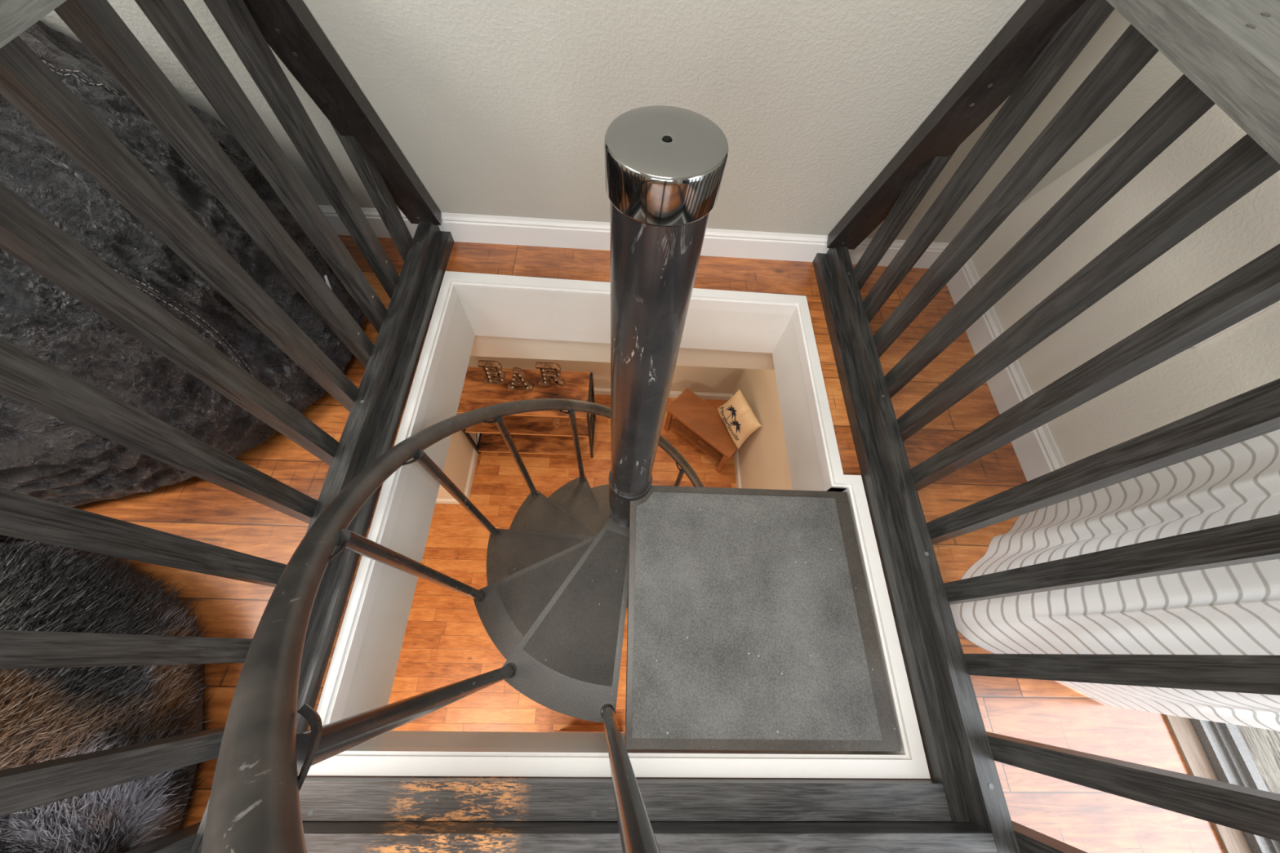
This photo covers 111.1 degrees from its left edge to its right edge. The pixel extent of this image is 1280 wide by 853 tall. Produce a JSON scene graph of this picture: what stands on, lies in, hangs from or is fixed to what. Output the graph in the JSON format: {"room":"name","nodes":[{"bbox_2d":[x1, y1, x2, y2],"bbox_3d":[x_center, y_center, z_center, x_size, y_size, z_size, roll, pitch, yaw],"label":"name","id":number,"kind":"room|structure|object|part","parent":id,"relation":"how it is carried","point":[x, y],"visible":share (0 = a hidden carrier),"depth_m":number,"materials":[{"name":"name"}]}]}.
{"room":"spiral staircase landing","nodes":[
{"label":"spiral staircase landing","id":0,"kind":"room"},
{"bbox_2d":[436,355,478,498],"bbox_3d":[-2.360,-0.457,2.896,1.905,2.464,1.152,2,63,-2],"label":"wall","id":1,"kind":"structure","parent":0,"point":[460,453],"depth_m":3.57,"materials":[{"name":"paint"}]},
{"bbox_2d":[435,498,460,504],"bbox_3d":[-2.429,0.601,3.679,1.919,0.100,0.014,2,63,-2],"label":"baseboard","id":2,"kind":"structure","parent":1,"relation":"attached to","point":[438,500],"depth_m":3.70,"materials":[{"name":"white paint"}]},
{"bbox_2d":[464,432,479,499],"bbox_3d":[-1.469,0.121,3.987,0.014,0.100,1.152,2,63,-2],"label":"baseboard","id":3,"kind":"structure","parent":1,"relation":"attached to","point":[474,457],"depth_m":3.83,"materials":[{"name":"white paint"}]},
{"bbox_2d":[470,335,774,369],"bbox_3d":[-0.166,-0.340,1.687,2.378,0.145,0.118,2,63,-2],"label":"trim","id":4,"kind":"structure","parent":1,"relation":"attached to","point":[482,346],"depth_m":1.67,"materials":[{"name":"paint"}]},
{"bbox_2d":[388,394,736,732],"bbox_3d":[-1.218,1.950,3.176,4.400,0.100,5.400,2,63,-2],"label":"floor","id":5,"kind":"structure","parent":0,"point":[446,642],"depth_m":3.43,"materials":[{"name":"brown wood"}]},
{"bbox_2d":[457,366,595,457],"bbox_3d":[-0.923,-0.092,3.743,1.046,0.790,0.411,2,63,-2],"label":"console table","id":6,"kind":"object","parent":5,"relation":"on","point":[533,432],"visible":0.66,"depth_m":3.58,"materials":[{"name":"brown wood"}]},
{"bbox_3d":[-1.435,0.056,3.627,0.020,0.778,0.022,2,63,-2],"label":"leg","id":7,"kind":"part","parent":6,"relation":"part of","materials":[{"name":"black metal"}]},
{"bbox_3d":[-1.452,0.043,4.024,0.018,0.020,0.366,2,63,-2],"label":"rail","id":8,"kind":"part","parent":6,"relation":"part of","materials":[{"name":"black metal"}]},
{"bbox_2d":[477,360,505,384],"bbox_3d":[-1.123,-0.410,3.338,0.166,0.200,0.079,2,63,-2],"label":"marquee letter","id":9,"kind":"object","parent":6,"relation":"on","point":[491,369],"visible":1,"depth_m":3.33,"materials":[{"name":"brown metal"}]},
{"bbox_2d":[507,367,533,391],"bbox_3d":[-0.920,-0.359,3.327,0.190,0.196,0.077,2,63,-2],"label":"marquee letter","id":10,"kind":"object","parent":6,"relation":"on","point":[517,371],"visible":1,"depth_m":3.35,"materials":[{"name":"brown metal"}]},
{"bbox_3d":[-0.920,-0.376,3.336,0.190,0.196,0.037,2,63,-2],"label":"plate","id":11,"kind":"part","parent":10,"relation":"part of","materials":[{"name":"brown metal"}]},
{"bbox_2d":[535,362,564,386],"bbox_3d":[-0.688,-0.399,3.360,0.193,0.200,0.079,2,63,-2],"label":"marquee letter","id":12,"kind":"object","parent":6,"relation":"on","point":[552,371],"visible":1,"depth_m":3.35,"materials":[{"name":"brown metal"}]},
{"bbox_3d":[-0.688,-0.416,3.369,0.193,0.200,0.041,2,63,-2],"label":"plate","id":13,"kind":"part","parent":12,"relation":"part of","materials":[{"name":"brown metal"}]},
{"bbox_2d":[551,417,561,428],"bbox_3d":[-0.656,-0.052,3.419,0.074,0.172,0.074,2,63,-2],"label":"wine glass","id":14,"kind":"object","parent":6,"relation":"on","point":[556,422],"visible":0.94,"depth_m":3.42,"materials":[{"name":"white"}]},
{"bbox_3d":[-0.393,-0.244,3.430,0.018,0.020,0.366,2,63,-2],"label":"rail","id":15,"kind":"part","parent":6,"relation":"part of","materials":[{"name":"black metal"}]},
{"bbox_3d":[-0.417,0.097,3.672,0.020,0.778,0.022,2,63,-2],"label":"leg","id":16,"kind":"part","parent":6,"relation":"part of","materials":[{"name":"black metal"}]},
{"bbox_3d":[-0.411,-0.094,3.722,0.018,0.020,0.366,2,63,-2],"label":"rail","id":17,"kind":"part","parent":6,"relation":"part of","materials":[{"name":"black metal"}]},
{"bbox_3d":[-0.411,-0.246,3.848,0.020,0.778,0.022,2,63,-2],"label":"leg","id":18,"kind":"part","parent":6,"relation":"part of","materials":[{"name":"black metal"}]},
{"bbox_3d":[-0.433,0.084,4.068,0.018,0.020,0.366,2,63,-2],"label":"rail","id":19,"kind":"part","parent":6,"relation":"part of","materials":[{"name":"black metal"}]},
{"bbox_2d":[200,105,901,852],"bbox_3d":[-0.073,0.528,1.853,1.130,3.679,1.130,2,63,-2],"label":"spiral staircase","id":20,"kind":"structure","parent":5,"relation":"on","point":[751,626],"depth_m":0.90,"materials":[{"name":"black metal"}]},
{"bbox_3d":[-0.043,0.285,1.380,1.111,2.614,1.111,2,63,-2],"label":"handrail","id":21,"kind":"part","parent":20,"relation":"part of","materials":[{"name":"black metal"}]},
{"bbox_3d":[0.234,0.389,0.967,0.493,0.002,0.495,2,63,-2],"label":"grit panel","id":22,"kind":"part","parent":20,"relation":"part of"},
{"bbox_2d":[553,729,625,733],"bbox_3d":[-0.335,2.192,2.926,0.480,0.225,0.290,2,63,-2],"label":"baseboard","id":23,"kind":"structure","parent":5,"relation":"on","point":[560,731],"depth_m":2.89,"materials":[{"name":"white wood"}]},
{"bbox_2d":[663,387,737,472],"bbox_3d":[0.575,0.047,3.987,0.690,0.401,0.295,39,67,15],"label":"wooden bench","id":24,"kind":"object","parent":5,"relation":"on","point":[703,421],"visible":0.91,"depth_m":3.84,"materials":[{"name":"brown wood"}]},
{"bbox_3d":[0.265,-0.060,4.035,0.040,0.378,0.040,39,67,15],"label":"leg","id":25,"kind":"part","parent":24,"relation":"part of","materials":[{"name":"brown wood"}]},
{"bbox_2d":[669,417,723,463],"bbox_3d":[0.569,0.082,4.051,0.590,0.015,0.231,39,67,15],"label":"shelf","id":26,"kind":"object","parent":24,"relation":"attached to","point":[674,425],"depth_m":4.02,"materials":[{"name":"brown wood"}]},
{"bbox_3d":[0.731,0.315,3.872,0.040,0.378,0.040,39,67,15],"label":"leg","id":27,"kind":"part","parent":24,"relation":"part of","materials":[{"name":"brown wood"}]},
{"bbox_2d":[716,388,761,449],"bbox_3d":[0.802,-0.081,3.586,0.160,0.420,0.425,-13,64,-10],"label":"throw cushion","id":28,"kind":"object","parent":24,"relation":"on","point":[739,419],"visible":1,"depth_m":3.54,"materials":[{"name":"fabric"}]},
{"bbox_2d":[721,404,740,433],"bbox_3d":[0.758,-0.039,3.602,0.049,0.223,0.253,-16,65,-12],"label":"print","id":29,"kind":"object","parent":28,"relation":"attached to","point":[731,414],"depth_m":3.59,"materials":[{"name":"black"}]},
{"bbox_2d":[475,355,744,394],"bbox_3d":[-1.104,-0.977,3.243,4.400,2.465,0.130,2,63,-2],"label":"wall","id":30,"kind":"structure","parent":0,"point":[695,379],"depth_m":4.00,"materials":[{"name":"paint"}]},
{"bbox_2d":[591,387,732,399],"bbox_3d":[-0.281,-0.338,4.299,2.378,0.100,0.014,2,63,-2],"label":"baseboard","id":31,"kind":"structure","parent":30,"relation":"attached to","point":[598,391],"depth_m":4.31,"materials":[{"name":"white paint"}]},
{"bbox_2d":[40,0,1183,243],"bbox_3d":[-1.036,-0.861,0.240,4.284,2.300,0.921,2,63,-2],"label":"wall","id":32,"kind":"structure","parent":0,"point":[502,108],"depth_m":0.90,"materials":[{"name":"paint"}]},
{"bbox_2d":[341,286,843,748],"bbox_3d":[-0.032,0.164,1.221,1.143,0.239,1.202,2,63,-2],"label":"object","id":33,"kind":"structure","parent":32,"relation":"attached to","point":[477,311],"depth_m":1.34,"materials":[{"name":"white paint"}]},
{"bbox_2d":[297,271,930,778],"bbox_3d":[-0.024,0.101,1.110,1.183,0.018,1.250,2,63,-2],"label":"trim","id":34,"kind":"structure","parent":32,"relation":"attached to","point":[914,767],"depth_m":0.86,"materials":[{"name":"white paint"}]},
{"bbox_2d":[325,282,909,759],"bbox_3d":[-0.027,0.114,1.127,1.130,0.042,1.184,2,63,-2],"label":"trim","id":35,"kind":"structure","parent":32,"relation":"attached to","point":[341,692],"depth_m":0.97,"materials":[{"name":"white paint"}]},
{"bbox_2d":[318,204,949,268],"bbox_3d":[-1.094,-0.651,1.369,4.284,0.098,0.014,2,63,-2],"label":"baseboard","id":36,"kind":"structure","parent":32,"relation":"attached to","point":[464,228],"depth_m":1.41,"materials":[{"name":"white paint"}]},
{"bbox_2d":[72,235,1225,852],"bbox_3d":[-1.092,1.105,0.655,4.365,0.235,4.000,2,63,-2],"label":"floor","id":37,"kind":"structure","parent":0,"point":[1087,820],"depth_m":0.99,"materials":[{"name":"brown wood"}]},
{"bbox_2d":[0,534,217,852],"bbox_3d":[-1.242,0.587,0.560,1.004,0.386,0.996,2,63,-2],"label":"pouf","id":38,"kind":"object","parent":37,"relation":"on","point":[46,714],"visible":0.75,"depth_m":0.69,"materials":[{"name":"black fur"}]},
{"bbox_2d":[0,20,365,506],"bbox_3d":[-1.381,-0.379,0.863,1.352,0.687,0.956,2,63,-2],"label":"bean bag","id":39,"kind":"object","parent":37,"relation":"on","point":[43,455],"visible":0.45,"depth_m":0.81,"materials":[{"name":"grey"}]},
{"bbox_2d":[0,0,453,852],"bbox_3d":[-0.649,0.362,-0.053,0.139,1.749,3.087,2,63,-2],"label":"guard railing","id":40,"kind":"object","parent":37,"relation":"on","point":[375,408],"visible":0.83,"depth_m":0.68,"materials":[{"name":"black wood"}]},
{"bbox_3d":[-0.677,0.742,0.683,0.039,0.092,3.085,2,63,-2],"label":"rail","id":41,"kind":"part","parent":40,"relation":"part of","materials":[{"name":"black wood"}]},
{"bbox_2d":[298,775,997,852],"bbox_3d":[-0.031,0.699,0.747,1.251,0.092,0.144,2,63,-2],"label":"threshold curb","id":42,"kind":"object","parent":37,"relation":"on","point":[340,814],"visible":0.89,"depth_m":0.76,"materials":[{"name":"black wood"}]},
{"bbox_3d":[-0.032,0.672,0.792,1.189,0.036,0.054,2,63,-2],"label":"board","id":43,"kind":"part","parent":42,"relation":"part of","materials":[{"name":"black wood"}]},
{"bbox_2d":[812,0,1279,852],"bbox_3d":[0.685,0.415,0.005,0.153,1.749,3.087,2,63,-2],"label":"guard railing","id":44,"kind":"object","parent":37,"relation":"on","point":[1227,52],"visible":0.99,"depth_m":0.72,"materials":[{"name":"black wood"}]},
{"bbox_3d":[0.612,0.793,0.740,0.039,0.092,3.085,2,63,-2],"label":"rail","id":45,"kind":"part","parent":44,"relation":"part of","materials":[{"name":"black wood"}]},
{"bbox_2d":[732,103,1279,489],"bbox_3d":[1.094,0.932,0.977,0.177,5.000,5.270,2,63,-2],"label":"wall","id":46,"kind":"structure","parent":0,"point":[1246,357],"depth_m":0.93,"materials":[{"name":"paint"}]},
{"bbox_2d":[728,395,741,488],"bbox_3d":[0.859,2.045,3.148,0.014,0.100,5.270,2,63,-2],"label":"baseboard","id":47,"kind":"structure","parent":46,"relation":"attached to","point":[735,455],"depth_m":3.98,"materials":[{"name":"white paint"}]},
{"bbox_2d":[946,257,1066,481],"bbox_3d":[1.028,-0.037,1.189,0.014,0.098,1.205,2,63,-2],"label":"baseboard","id":48,"kind":"structure","parent":46,"relation":"attached to","point":[1037,451],"depth_m":1.21,"materials":[{"name":"white paint"}]},
{"bbox_2d":[1163,714,1251,852],"bbox_3d":[1.106,1.403,0.535,0.046,0.056,1.930,2,63,-2],"label":"trim","id":49,"kind":"structure","parent":46,"relation":"attached to","point":[1232,840],"depth_m":0.88,"materials":[{"name":"beige wood"}]},
{"bbox_2d":[1189,718,1279,852],"bbox_3d":[1.169,1.401,0.531,0.076,0.072,1.930,2,63,-2],"label":"trim","id":50,"kind":"structure","parent":46,"relation":"attached to","point":[1231,762],"depth_m":0.88,"materials":[{"name":"white wood"}]},
{"bbox_2d":[1193,300,1279,347],"bbox_3d":[1.056,-0.210,0.795,0.008,0.120,0.074,2,63,-2],"label":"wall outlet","id":51,"kind":"object","parent":46,"relation":"attached to","point":[1277,303],"visible":0.02,"depth_m":0.77,"materials":[{"name":"white plastic"}]},
{"bbox_3d":[1.108,0.265,-1.304,0.047,0.018,2.470,2,63,-2],"label":"curtain rod","id":52,"kind":"object","parent":46,"relation":"attached to","visible":0},
{"bbox_2d":[950,429,1279,731],"bbox_3d":[0.909,-0.077,0.061,0.321,2.114,0.505,2,63,-2],"label":"curtain","id":53,"kind":"object","parent":52,"relation":"hanging from","point":[1235,609],"visible":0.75,"depth_m":0.76,"materials":[{"name":"fabric"}]},
{"bbox_2d":[1235,724,1279,794],"bbox_3d":[1.872,1.364,0.621,1.308,0.037,4.600,2,63,-2],"label":"floor","id":54,"kind":"structure","parent":0,"point":[1263,745],"depth_m":0.92,"materials":[{"name":"grey wood"}]}
]}

